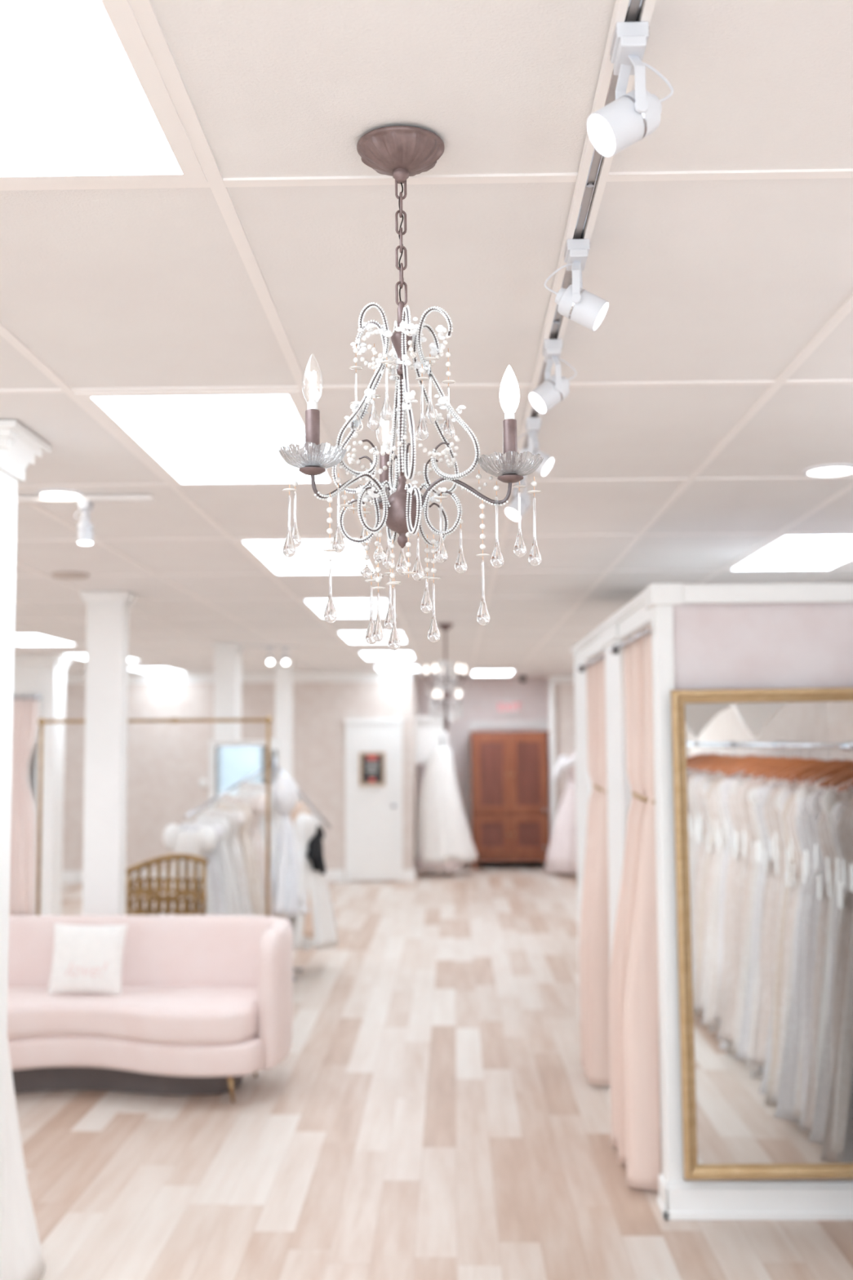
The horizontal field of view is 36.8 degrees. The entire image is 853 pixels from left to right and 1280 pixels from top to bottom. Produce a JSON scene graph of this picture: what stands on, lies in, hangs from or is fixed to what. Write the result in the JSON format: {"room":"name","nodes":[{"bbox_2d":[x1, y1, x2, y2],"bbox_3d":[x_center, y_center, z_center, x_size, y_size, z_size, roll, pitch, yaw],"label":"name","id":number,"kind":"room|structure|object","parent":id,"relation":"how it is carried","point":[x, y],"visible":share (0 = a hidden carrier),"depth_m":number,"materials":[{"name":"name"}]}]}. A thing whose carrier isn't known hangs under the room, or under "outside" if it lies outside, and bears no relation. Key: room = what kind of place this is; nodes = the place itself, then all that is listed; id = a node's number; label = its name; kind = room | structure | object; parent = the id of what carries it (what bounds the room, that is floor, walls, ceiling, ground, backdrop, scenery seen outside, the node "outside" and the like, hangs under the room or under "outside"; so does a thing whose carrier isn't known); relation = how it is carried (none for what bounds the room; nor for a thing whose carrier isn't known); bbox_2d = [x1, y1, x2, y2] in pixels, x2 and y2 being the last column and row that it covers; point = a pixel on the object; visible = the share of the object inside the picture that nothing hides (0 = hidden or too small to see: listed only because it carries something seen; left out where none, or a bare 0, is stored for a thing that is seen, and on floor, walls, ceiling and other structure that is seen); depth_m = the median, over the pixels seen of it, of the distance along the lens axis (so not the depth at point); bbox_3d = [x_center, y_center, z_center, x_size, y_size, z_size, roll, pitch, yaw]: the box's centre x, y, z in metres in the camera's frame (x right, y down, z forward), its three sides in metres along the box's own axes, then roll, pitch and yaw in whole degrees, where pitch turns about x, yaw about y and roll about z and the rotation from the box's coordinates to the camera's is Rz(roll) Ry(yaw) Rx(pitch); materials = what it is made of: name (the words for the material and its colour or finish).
{"room":"clothing store","nodes":[
{"label":"clothing store","id":0,"kind":"room"},
{"bbox_2d":[0,420,50,1279],"bbox_3d":[-1.371,0.745,3.667,0.450,2.707,0.320,0,-5,1],"label":"pillar","id":1,"kind":"structure","parent":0,"point":[19,446],"depth_m":3.72,"materials":[{"name":"white paint"}]},
{"bbox_2d":[13,666,65,915],"bbox_3d":[-4.728,1.532,13.397,1.780,2.707,0.350,0,-5,1],"label":"wall","id":2,"kind":"structure","parent":0,"point":[48,682],"depth_m":13.28,"materials":[{"name":"white paint"}]},
{"bbox_2d":[8,696,38,915],"bbox_3d":[-4.342,1.710,13.159,0.684,2.250,0.074,0,-5,1],"label":"curtain","id":3,"kind":"object","parent":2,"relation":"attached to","point":[25,711],"visible":0.66,"depth_m":13.15,"materials":[{"name":"pink fabric"}]},
{"bbox_2d":[13,694,39,700],"bbox_3d":[-4.504,0.598,13.230,1.050,0.060,0.057,0,-5,1],"label":"curtain rod","id":4,"kind":"object","parent":2,"relation":"attached to","point":[37,697],"visible":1,"depth_m":13.21,"materials":[{"name":"silver metal"}]},
{"bbox_2d":[13,654,73,669],"bbox_3d":[-4.697,0.239,13.458,1.860,0.120,0.430,0,-5,1],"label":"trim","id":5,"kind":"structure","parent":2,"relation":"attached to","point":[51,660],"depth_m":13.27,"materials":[{"name":"white paint"}]},
{"bbox_2d":[79,591,136,915],"bbox_3d":[-1.929,1.066,7.702,0.285,2.707,0.230,0,-5,1],"label":"pillar","id":6,"kind":"structure","parent":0,"point":[106,705],"depth_m":7.66,"materials":[{"name":"white paint"}]},
{"bbox_2d":[162,823,216,915],"bbox_3d":[-1.722,1.830,9.261,0.800,0.988,0.193,-4,-6,42],"label":"dress","id":7,"kind":"object","parent":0,"point":[198,843],"visible":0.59,"depth_m":9.21,"materials":[{"name":"white fabric"}]},
{"bbox_2d":[180,822,226,915],"bbox_3d":[-1.656,1.816,9.332,0.752,0.958,0.194,-4,-6,42],"label":"dress","id":8,"kind":"object","parent":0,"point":[219,907],"visible":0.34,"depth_m":9.21,"materials":[{"name":"white fabric"}]},
{"bbox_2d":[193,816,244,915],"bbox_3d":[-1.568,1.740,9.417,0.794,0.870,0.204,-4,-6,38],"label":"dress","id":9,"kind":"object","parent":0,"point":[233,906],"visible":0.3,"depth_m":9.30,"materials":[{"name":"white fabric"}]},
{"bbox_2d":[210,642,244,740],"bbox_3d":[-1.825,1.385,11.753,0.255,2.707,0.390,0,-5,1],"label":"pillar","id":10,"kind":"structure","parent":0,"point":[228,655],"depth_m":11.67,"materials":[{"name":"white paint"}]},
{"bbox_2d":[62,681,413,881],"bbox_3d":[-3.413,1.764,16.763,6.470,2.757,0.150,0,-5,1],"label":"wall","id":11,"kind":"structure","parent":0,"point":[166,762],"depth_m":16.70,"materials":[{"name":"paint"}]},
{"bbox_2d":[198,778,208,787],"bbox_3d":[-2.900,1.861,16.652,0.120,0.120,0.035,0,-5,1],"label":"thermostat","id":12,"kind":"object","parent":11,"relation":"attached to","point":[202,783],"visible":1,"depth_m":16.64,"materials":[{"name":"white plastic"}]},
{"bbox_2d":[65,671,412,684],"bbox_3d":[-3.423,0.495,16.742,6.470,0.130,0.090,0,-5,1],"label":"trim","id":13,"kind":"structure","parent":11,"relation":"attached to","point":[350,676],"depth_m":16.71,"materials":[{"name":"white paint"}]},
{"bbox_2d":[62,869,415,883],"bbox_3d":[-3.392,3.056,16.570,6.500,0.150,0.030,0,-5,1],"label":"baseboard","id":14,"kind":"structure","parent":11,"relation":"attached to","point":[409,875],"depth_m":16.56,"materials":[{"name":"white paint"}]},
{"bbox_2d":[344,718,403,882],"bbox_3d":[-0.679,2.065,16.554,0.760,2.090,0.104,0,-5,1],"label":"door","id":15,"kind":"structure","parent":11,"relation":"in","point":[374,839],"depth_m":16.56,"materials":[{"name":"white paint"}]},
{"bbox_2d":[359,751,385,786],"bbox_3d":[-0.702,1.665,16.567,0.330,0.430,0.020,0,-5,1],"label":"framed sign","id":16,"kind":"object","parent":15,"relation":"attached to","point":[371,764],"visible":1,"depth_m":16.57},
{"bbox_2d":[272,662,296,778],"bbox_3d":[-1.635,1.616,14.706,0.230,2.707,0.360,0,-5,1],"label":"pillar","id":17,"kind":"structure","parent":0,"point":[283,673],"depth_m":14.63,"materials":[{"name":"white paint"}]},
{"bbox_2d":[412,671,417,871],"bbox_3d":[-0.230,1.830,17.845,0.150,2.757,2.150,0,-5,1],"label":"wall","id":18,"kind":"structure","parent":0,"point":[414,678],"depth_m":17.53,"materials":[{"name":"paint"}]},
{"bbox_2d":[0,0,852,679],"bbox_3d":[-2.163,-0.308,8.146,9.750,0.095,22.500,0,-5,1],"label":"ceiling","id":19,"kind":"structure","parent":0,"point":[723,280],"depth_m":2.65,"materials":[{"name":"tile"}]},
{"bbox_2d":[14,634,79,645],"bbox_3d":[-3.507,-0.001,11.280,0.585,0.007,1.195,0,-5,1],"label":"recessed light","id":20,"kind":"object","parent":19,"relation":"in","point":[20,639],"visible":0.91,"depth_m":11.40,"materials":[{"name":"paint"}]},
{"bbox_2d":[36,488,83,497],"bbox_3d":[-1.339,-0.531,4.690,0.164,0.010,0.164,0,-5,1],"label":"recessed light","id":21,"kind":"object","parent":19,"relation":"in","point":[46,491],"visible":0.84,"depth_m":4.64,"materials":[{"name":"white plastic"}]},
{"bbox_2d":[50,571,88,579],"bbox_3d":[-1.923,-0.344,6.920,0.200,0.025,0.200,0,-5,1],"label":"ceiling vent","id":22,"kind":"object","parent":19,"relation":"in","point":[60,575],"visible":1,"depth_m":6.86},
{"bbox_2d":[58,653,85,660],"bbox_3d":[-3.613,0.178,13.537,0.276,0.007,0.927,0,-5,1],"label":"recessed light","id":23,"kind":"object","parent":19,"relation":"in","point":[81,656],"depth_m":13.36,"materials":[{"name":"paint"}]},
{"bbox_2d":[17,493,153,502],"bbox_3d":[-1.334,-0.520,4.724,0.650,0.020,0.044,0,-5,1],"label":"track","id":24,"kind":"object","parent":19,"relation":"attached to","point":[140,497],"visible":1,"depth_m":4.70,"materials":[{"name":"metal"}]},
{"bbox_2d":[74,499,93,545],"bbox_3d":[-1.260,-0.431,4.715,0.073,0.160,0.075,0,-5,1],"label":"track spotlight","id":25,"kind":"object","parent":24,"relation":"attached to","point":[85,528],"visible":1,"depth_m":4.69,"materials":[{"name":"silver metal"}]},
{"bbox_2d":[0,0,207,186],"bbox_3d":[-0.660,-0.789,1.490,0.585,0.007,1.195,0,-5,1],"label":"recessed light","id":26,"kind":"object","parent":19,"relation":"in","point":[85,99],"visible":1,"depth_m":1.82,"materials":[{"name":"paint"}]},
{"bbox_2d":[128,667,186,673],"bbox_3d":[-3.405,0.382,16.144,0.585,0.007,1.195,0,-5,1],"label":"recessed light","id":27,"kind":"object","parent":19,"relation":"in","point":[144,670],"visible":0.83,"depth_m":16.15,"materials":[{"name":"paint"}]},
{"bbox_2d":[74,390,335,485],"bbox_3d":[-0.609,-0.598,3.922,0.585,0.007,1.195,0,-5,1],"label":"recessed light","id":28,"kind":"object","parent":19,"relation":"in","point":[191,437],"visible":0.81,"depth_m":3.74,"materials":[{"name":"paint"}]},
{"bbox_2d":[244,644,299,648],"bbox_3d":[-1.581,0.060,12.068,0.776,0.020,0.044,1,-5,-14],"label":"track","id":29,"kind":"object","parent":19,"relation":"attached to","point":[246,646],"visible":0.64,"depth_m":12.07,"materials":[{"name":"metal"}]},
{"bbox_2d":[266,647,274,664],"bbox_3d":[-1.475,0.151,12.070,0.076,0.162,0.092,0,-5,1],"label":"track spotlight","id":30,"kind":"object","parent":29,"relation":"attached to","point":[269,659],"visible":1,"depth_m":12.05,"materials":[{"name":"silver metal"}]},
{"bbox_2d":[280,647,288,664],"bbox_3d":[-1.334,0.153,12.107,0.076,0.162,0.092,0,-5,1],"label":"track spotlight","id":31,"kind":"object","parent":29,"relation":"attached to","point":[285,659],"visible":1,"depth_m":12.09,"materials":[{"name":"silver metal"}]},
{"bbox_2d":[234,538,377,574],"bbox_3d":[-0.559,-0.406,6.354,0.585,0.007,1.195,0,-5,1],"label":"recessed light","id":32,"kind":"object","parent":19,"relation":"in","point":[309,557],"visible":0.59,"depth_m":6.32,"materials":[{"name":"paint"}]},
{"bbox_2d":[299,598,398,617],"bbox_3d":[-0.508,-0.215,8.786,0.585,0.007,1.195,0,-5,1],"label":"recessed light","id":33,"kind":"object","parent":19,"relation":"in","point":[344,608],"visible":0.77,"depth_m":8.66,"materials":[{"name":"paint"}]},
{"bbox_2d":[334,631,367,643],"bbox_3d":[-0.620,-0.023,11.222,0.259,0.007,1.174,0,-5,1],"label":"recessed light","id":34,"kind":"object","parent":19,"relation":"in","point":[353,637],"depth_m":11.14,"materials":[{"name":"paint"}]},
{"bbox_2d":[375,631,391,643],"bbox_3d":[-0.381,-0.026,11.201,0.195,0.007,1.226,0,-5,1],"label":"recessed light","id":35,"kind":"object","parent":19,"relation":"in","point":[387,633],"depth_m":11.19,"materials":[{"name":"paint"}]},
{"bbox_2d":[356,651,417,659],"bbox_3d":[-0.407,0.167,13.650,0.585,0.007,1.195,0,-5,1],"label":"recessed light","id":36,"kind":"object","parent":19,"relation":"in","point":[387,655],"visible":1,"depth_m":13.63,"materials":[{"name":"paint"}]},
{"bbox_2d":[372,665,422,671],"bbox_3d":[-0.356,0.358,16.082,0.585,0.007,1.195,0,-5,1],"label":"recessed light","id":37,"kind":"object","parent":19,"relation":"in","point":[412,668],"visible":1,"depth_m":15.97,"materials":[{"name":"paint"}]},
{"bbox_2d":[374,666,419,671],"bbox_3d":[-0.356,0.358,16.082,0.520,0.004,1.130,0,-5,1],"label":"diffuser","id":38,"kind":"object","parent":37,"relation":"attached to","point":[377,668],"depth_m":15.98,"materials":[{"name":"white plastic"}]},
{"bbox_2d":[397,631,409,642],"bbox_3d":[-0.204,-0.029,11.168,0.078,0.007,1.147,0,-5,1],"label":"recessed light","id":39,"kind":"object","parent":19,"relation":"in","point":[402,635],"depth_m":11.18,"materials":[{"name":"paint"}]},
{"bbox_2d":[278,125,543,650],"bbox_3d":[-0.018,-0.369,1.956,0.375,0.770,0.367,0,-5,1],"label":"crystal chandelier","id":40,"kind":"object","parent":19,"relation":"hanging from","point":[401,153],"visible":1,"depth_m":1.90,"materials":[{"name":"clear glass"}]},
{"bbox_2d":[305,408,391,510],"bbox_3d":[-0.112,-0.258,1.855,0.118,0.129,0.109,0,-5,1],"label":"chandelier arm","id":41,"kind":"object","parent":40,"relation":"on","point":[312,415],"depth_m":1.85,"materials":[{"name":"brown metal"}]},
{"bbox_2d":[379,418,517,526],"bbox_3d":[0.028,-0.248,1.980,0.214,0.129,0.228,0,-5,1],"label":"chandelier arm","id":42,"kind":"object","parent":40,"relation":"on","point":[397,500],"depth_m":1.90,"materials":[{"name":"brown metal"}]},
{"bbox_2d":[0,0,852,679],"bbox_3d":[-2.215,-0.262,8.093,9.452,0.005,22.000,0,-5,1],"label":"ceiling grid","id":43,"kind":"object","parent":19,"relation":"attached to","point":[144,11],"depth_m":3.29,"materials":[{"name":"paint"}]},
{"bbox_2d":[422,623,467,732],"bbox_3d":[0.134,0.295,9.960,0.335,0.840,0.349,-1,-5,14],"label":"chandelier","id":44,"kind":"object","parent":19,"relation":"hanging from","point":[445,695],"visible":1,"depth_m":9.91,"materials":[{"name":"clear glass"}]},
{"bbox_2d":[470,670,516,675],"bbox_3d":[0.889,0.445,17.273,0.585,0.007,1.195,0,-5,1],"label":"recessed light","id":45,"kind":"object","parent":19,"relation":"in","point":[495,673],"visible":1,"depth_m":17.24,"materials":[{"name":"paint"}]},
{"bbox_2d":[472,671,513,675],"bbox_3d":[0.889,0.445,17.274,0.520,0.004,1.130,0,-5,1],"label":"diffuser","id":46,"kind":"object","parent":45,"relation":"attached to","point":[474,673],"depth_m":17.24,"materials":[{"name":"white plastic"}]},
{"bbox_2d":[504,0,656,512],"bbox_3d":[0.269,-0.726,2.234,0.044,0.020,5.550,0,-5,1],"label":"track","id":47,"kind":"object","parent":19,"relation":"attached to","point":[594,168],"visible":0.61,"depth_m":2.10,"materials":[{"name":"metal"}]},
{"bbox_2d":[505,475,533,520],"bbox_3d":[0.310,-0.475,4.242,0.099,0.164,0.079,0,-5,1],"label":"track spotlight","id":48,"kind":"object","parent":47,"relation":"attached to","point":[512,511],"visible":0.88,"depth_m":4.22,"materials":[{"name":"silver metal"}]},
{"bbox_2d":[516,417,554,475],"bbox_3d":[0.296,-0.532,3.557,0.112,0.159,0.078,0,-5,1],"label":"track spotlight","id":49,"kind":"object","parent":47,"relation":"attached to","point":[533,424],"visible":0.67,"depth_m":3.53,"materials":[{"name":"silver metal"}]},
{"bbox_2d":[528,338,577,413],"bbox_3d":[0.283,-0.585,2.869,0.110,0.161,0.077,0,-5,1],"label":"track spotlight","id":50,"kind":"object","parent":47,"relation":"attached to","point":[555,388],"visible":1,"depth_m":2.84,"materials":[{"name":"silver metal"}]},
{"bbox_2d":[544,239,608,331],"bbox_3d":[0.269,-0.631,2.301,0.115,0.158,0.077,0,-5,1],"label":"track spotlight","id":51,"kind":"object","parent":47,"relation":"attached to","point":[576,304],"visible":1,"depth_m":2.28,"materials":[{"name":"silver metal"}]},
{"bbox_2d":[586,21,674,157],"bbox_3d":[0.257,-0.684,1.614,0.113,0.159,0.077,0,-5,1],"label":"track spotlight","id":52,"kind":"object","parent":47,"relation":"attached to","point":[634,115],"visible":1,"depth_m":1.59,"materials":[{"name":"silver metal"}]},
{"bbox_2d":[724,533,852,570],"bbox_3d":[1.881,-0.425,6.305,0.585,0.007,1.195,0,-5,1],"label":"recessed light","id":53,"kind":"object","parent":19,"relation":"in","point":[815,551],"visible":1,"depth_m":6.31,"materials":[{"name":"paint"}]},
{"bbox_2d":[803,463,852,477],"bbox_3d":[1.376,-0.574,4.361,0.184,0.010,0.184,0,-5,1],"label":"recessed light","id":54,"kind":"object","parent":19,"relation":"in","point":[837,469],"visible":1,"depth_m":4.36,"materials":[{"name":"white plastic"}]},
{"bbox_2d":[14,863,852,1279],"bbox_3d":[-2.146,2.493,7.925,9.750,0.100,22.500,0,-5,1],"label":"floor","id":55,"kind":"structure","parent":0,"point":[431,1111],"depth_m":5.75,"materials":[{"name":"brown wood"}]},
{"bbox_2d":[2,1034,44,1279],"bbox_3d":[-1.754,1.392,4.321,0.940,1.516,0.861,0,-5,1],"label":"gown","id":56,"kind":"object","parent":55,"relation":"on","point":[22,1255],"visible":0.9,"depth_m":4.24,"materials":[{"name":"white fabric"}]},
{"bbox_2d":[6,915,293,1102],"bbox_3d":[-1.804,1.924,6.742,2.195,0.846,0.830,0,-5,1],"label":"curved sofa","id":57,"kind":"object","parent":55,"relation":"on","point":[205,1003],"visible":0.95,"depth_m":6.57,"materials":[{"name":"pink fabric"}]},
{"bbox_2d":[46,923,127,995],"bbox_3d":[-1.798,1.692,6.801,0.400,0.369,0.168,0,-5,-2],"label":"throw pillow","id":58,"kind":"object","parent":57,"relation":"on","point":[86,959],"visible":1,"depth_m":6.75,"materials":[{"name":"white fabric"}]},
{"bbox_2d":[6,986,258,1044],"bbox_3d":[-1.805,1.948,6.681,1.978,0.170,0.712,0,-5,1],"label":"seat cushion","id":59,"kind":"object","parent":57,"relation":"on","point":[142,1015],"depth_m":6.50,"materials":[{"name":"pink fabric"}]},
{"bbox_2d":[36,715,271,916],"bbox_3d":[-1.736,1.464,8.148,1.508,1.946,0.500,0,-5,1],"label":"rack","id":60,"kind":"object","parent":55,"relation":"on","point":[267,720],"visible":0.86,"depth_m":8.19,"materials":[{"name":"gold metal"}]},
{"bbox_2d":[125,853,208,915],"bbox_3d":[-1.853,1.980,8.632,0.635,1.033,0.630,-1,-5,13],"label":"chair","id":61,"kind":"object","parent":55,"relation":"on","point":[186,891],"visible":0.56,"depth_m":8.91,"materials":[{"name":"gold metal"}]},
{"bbox_2d":[208,739,283,810],"bbox_3d":[-1.576,1.782,11.171,0.650,1.820,0.042,0,-5,1],"label":"window","id":62,"kind":"structure","parent":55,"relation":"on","point":[231,762],"depth_m":11.22,"materials":[{"name":"white glass"}]},
{"bbox_2d":[185,737,331,980],"bbox_3d":[-1.267,1.660,9.749,0.530,1.823,1.314,-2,-5,24],"label":"stand","id":63,"kind":"object","parent":55,"relation":"on","point":[274,742],"visible":0.52,"depth_m":9.97,"materials":[{"name":"silver metal"}]},
{"bbox_2d":[186,809,215,824],"bbox_3d":[-1.652,1.284,9.378,0.364,0.134,0.009,-4,-6,42],"label":"clothes hanger","id":64,"kind":"object","parent":63,"relation":"hanging from","point":[200,815],"visible":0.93,"depth_m":9.38,"materials":[{"name":"white plastic"}]},
{"bbox_2d":[195,808,228,818],"bbox_3d":[-1.586,1.245,9.463,0.364,0.134,0.009,-4,-6,38],"label":"clothes hanger","id":65,"kind":"object","parent":63,"relation":"hanging from","point":[207,808],"visible":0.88,"depth_m":9.44,"materials":[{"name":"white plastic"}]},
{"bbox_2d":[208,795,238,810],"bbox_3d":[-1.520,1.206,9.549,0.364,0.134,0.009,-4,-6,40],"label":"clothes hanger","id":66,"kind":"object","parent":63,"relation":"hanging from","point":[222,796],"visible":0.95,"depth_m":9.55,"materials":[{"name":"white plastic"}]},
{"bbox_2d":[200,808,253,915],"bbox_3d":[-1.503,1.693,9.505,0.802,0.869,0.206,-4,-6,40],"label":"dress","id":67,"kind":"object","parent":63,"relation":"hanging from","point":[236,819],"visible":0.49,"depth_m":9.39,"materials":[{"name":"beige fabric"}]},
{"bbox_2d":[214,789,251,804],"bbox_3d":[-1.454,1.167,9.635,0.364,0.134,0.009,-3,-5,33],"label":"clothes hanger","id":68,"kind":"object","parent":63,"relation":"hanging from","point":[233,794],"visible":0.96,"depth_m":9.63,"materials":[{"name":"white plastic"}]},
{"bbox_2d":[214,803,266,915],"bbox_3d":[-1.473,1.705,9.606,0.802,0.953,0.202,-3,-5,33],"label":"dress","id":69,"kind":"object","parent":63,"relation":"on","point":[255,886],"visible":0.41,"depth_m":9.48,"materials":[{"name":"beige fabric"}]},
{"bbox_2d":[217,792,276,916],"bbox_3d":[-1.407,1.643,9.694,0.764,0.967,0.209,-4,-6,37],"label":"dress","id":70,"kind":"object","parent":63,"relation":"hanging from","point":[258,806],"visible":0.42,"depth_m":9.56,"materials":[{"name":"fabric"}]},
{"bbox_2d":[235,790,286,908],"bbox_3d":[-1.308,1.623,9.756,0.764,0.948,0.198,-3,-5,33],"label":"dress","id":71,"kind":"object","parent":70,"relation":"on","point":[262,822],"visible":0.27,"depth_m":9.68,"materials":[{"name":"white fabric"}]},
{"bbox_2d":[235,776,271,791],"bbox_3d":[-1.323,1.089,9.807,0.364,0.134,0.009,-3,-5,32],"label":"clothes hanger","id":72,"kind":"object","parent":63,"relation":"hanging from","point":[253,776],"visible":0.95,"depth_m":9.81,"materials":[{"name":"white plastic"}]},
{"bbox_2d":[238,781,302,904],"bbox_3d":[-1.264,1.554,9.858,0.805,0.923,0.208,-4,-6,36],"label":"dress","id":73,"kind":"object","parent":63,"relation":"on","point":[276,820],"visible":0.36,"depth_m":9.77,"materials":[{"name":"beige fabric"}]},
{"bbox_2d":[290,813,337,950],"bbox_3d":[-0.934,1.910,9.997,0.429,1.117,1.240,-2,-5,19],"label":"dress","id":74,"kind":"object","parent":63,"relation":"attached to","point":[325,936],"visible":0.62,"depth_m":9.90,"materials":[{"name":"white fabric"}]},
{"bbox_2d":[312,813,327,839],"bbox_3d":[-0.847,1.490,10.192,0.009,0.209,0.310,-2,-5,15],"label":"clothes hanger","id":75,"kind":"object","parent":63,"relation":"hanging from","point":[322,814],"visible":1,"depth_m":10.26,"materials":[{"name":"white plastic"}]},
{"bbox_2d":[306,824,326,874],"bbox_3d":[-0.883,1.668,10.044,0.211,0.432,0.398,-2,-5,16],"label":"dress","id":76,"kind":"object","parent":75,"relation":"hanging from","point":[315,846],"visible":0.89,"depth_m":10.00,"materials":[{"name":"black fabric"}]},
{"label":"clothes hanger","id":77,"kind":"object","parent":63,"relation":"hanging from","visible":0},
{"bbox_2d":[275,801,313,939],"bbox_3d":[-1.049,1.807,9.975,0.443,1.129,1.179,-1,-5,10],"label":"dress","id":78,"kind":"object","parent":77,"relation":"hanging from","point":[308,931],"visible":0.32,"depth_m":9.79,"materials":[{"name":"fabric"}]},
{"label":"clothes hanger","id":79,"kind":"object","parent":63,"relation":"hanging from","visible":0},
{"bbox_2d":[270,775,310,919],"bbox_3d":[-1.085,1.622,9.833,0.413,1.166,1.226,0,-5,0],"label":"dress","id":80,"kind":"object","parent":79,"relation":"hanging from","point":[285,801],"visible":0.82,"depth_m":9.66,"materials":[{"name":"white fabric"}]},
{"bbox_2d":[414,736,477,875],"bbox_3d":[0.253,2.225,17.225,0.861,1.865,0.726,0,-5,1],"label":"gown","id":81,"kind":"object","parent":55,"relation":"on","point":[443,837],"visible":1,"depth_m":17.02,"materials":[{"name":"fabric"}]},
{"bbox_2d":[469,731,550,869],"bbox_3d":[1.190,2.278,18.379,1.130,1.930,0.736,0,-5,1],"label":"armoire","id":82,"kind":"object","parent":55,"relation":"on","point":[510,781],"visible":0.99,"depth_m":18.06,"materials":[{"name":"brown wood"}]},
{"bbox_2d":[544,750,577,873],"bbox_3d":[2.007,2.296,17.240,0.873,1.616,0.767,0,-5,1],"label":"gown","id":83,"kind":"object","parent":55,"relation":"on","point":[562,856],"visible":0.44,"depth_m":17.04,"materials":[{"name":"white fabric"}]},
{"bbox_2d":[417,678,549,863],"bbox_3d":[0.809,1.912,18.971,2.180,2.757,0.150,0,-5,1],"label":"wall","id":84,"kind":"structure","parent":0,"point":[480,697],"depth_m":18.96,"materials":[{"name":"pink paint"}]},
{"bbox_2d":[497,699,521,715],"bbox_3d":[1.227,0.997,18.926,0.342,0.230,0.065,0,-5,1],"label":"exit sign","id":85,"kind":"object","parent":84,"relation":"attached to","point":[505,707],"visible":1,"depth_m":18.90,"materials":[{"name":"white plastic"}]},
{"bbox_2d":[469,720,551,864],"bbox_3d":[1.229,2.234,18.846,1.180,2.090,0.030,0,-5,1],"label":"trim","id":86,"kind":"structure","parent":84,"relation":"attached to","point":[473,724],"depth_m":18.91,"materials":[{"name":"white paint"}]},
{"bbox_2d":[554,683,575,817],"bbox_3d":[2.267,1.838,18.144,0.930,2.757,0.150,0,-5,1],"label":"wall","id":87,"kind":"structure","parent":0,"point":[564,693],"depth_m":18.12,"materials":[{"name":"paint"}]},
{"bbox_2d":[548,683,555,835],"bbox_3d":[1.775,1.908,18.038,0.070,2.607,0.070,0,-5,1],"label":"trim","id":88,"kind":"structure","parent":87,"relation":"attached to","point":[551,686],"depth_m":18.03,"materials":[{"name":"white paint"}]},
{"bbox_2d":[548,675,574,683],"bbox_3d":[2.227,0.555,18.130,0.990,0.100,0.080,0,-5,1],"label":"trim","id":89,"kind":"structure","parent":87,"relation":"attached to","point":[552,679],"depth_m":18.13,"materials":[{"name":"white paint"}]},
{"bbox_2d":[573,604,684,1183],"bbox_3d":[0.993,1.117,6.653,0.100,2.405,3.442,0,-5,1],"label":"frame","id":90,"kind":"structure","parent":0,"point":[619,788],"depth_m":5.02,"materials":[{"name":"white paint"}]},
{"bbox_2d":[577,655,603,672],"bbox_3d":[0.935,0.135,7.319,0.040,0.040,1.130,0,-5,1],"label":"curtain rod","id":91,"kind":"object","parent":90,"relation":"attached to","point":[580,668],"visible":1,"depth_m":7.38,"materials":[{"name":"silver metal"}]},
{"bbox_2d":[579,653,610,1085],"bbox_3d":[0.938,1.217,7.135,0.201,2.242,0.893,0,-5,1],"label":"curtain","id":92,"kind":"object","parent":91,"relation":"hanging from","point":[594,930],"visible":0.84,"depth_m":6.76,"materials":[{"name":"pink fabric"}]},
{"bbox_2d":[609,628,649,654],"bbox_3d":[0.901,0.007,5.699,0.040,0.040,1.100,0,-5,1],"label":"curtain rod","id":93,"kind":"object","parent":90,"relation":"attached to","point":[614,650],"visible":1,"depth_m":5.72,"materials":[{"name":"silver metal"}]},
{"bbox_2d":[608,626,661,1191],"bbox_3d":[0.905,1.097,5.575,0.201,2.247,0.962,0,-5,1],"label":"curtain","id":94,"kind":"object","parent":93,"relation":"hanging from","point":[633,985],"visible":0.88,"depth_m":5.21,"materials":[{"name":"pink fabric"}]},
{"bbox_2d":[570,582,852,660],"bbox_3d":[1.700,-0.025,6.714,1.572,0.134,3.470,0,-5,1],"label":"trim","id":95,"kind":"structure","parent":90,"relation":"attached to","point":[656,593],"depth_m":5.00,"materials":[{"name":"white paint"}]},
{"bbox_2d":[659,1050,661,1127],"bbox_3d":[1.780,1.166,7.200,1.450,2.385,2.310,0,-5,1],"label":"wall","id":96,"kind":"structure","parent":0,"point":[660,1051],"depth_m":5.98,"materials":[{"name":"white paint"}]},
{"bbox_2d":[672,602,852,1181],"bbox_3d":[1.694,0.985,4.992,1.530,2.400,0.105,0,-5,1],"label":"wall","id":97,"kind":"structure","parent":0,"point":[784,645],"depth_m":5.02,"materials":[{"name":"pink paint"}]},
{"bbox_2d":[657,1173,852,1220],"bbox_3d":[1.679,2.113,4.891,1.572,0.135,0.170,0,-5,1],"label":"baseboard","id":98,"kind":"structure","parent":97,"relation":"attached to","point":[676,1200],"depth_m":4.82,"materials":[{"name":"white paint"}]},
{"bbox_2d":[671,687,852,1180],"bbox_3d":[1.622,1.099,4.871,1.330,1.835,0.038,-1,-5,1],"label":"wall mirror","id":99,"kind":"object","parent":97,"relation":"attached to","point":[762,778],"visible":1,"depth_m":4.88,"materials":[{"name":"gold metal"}]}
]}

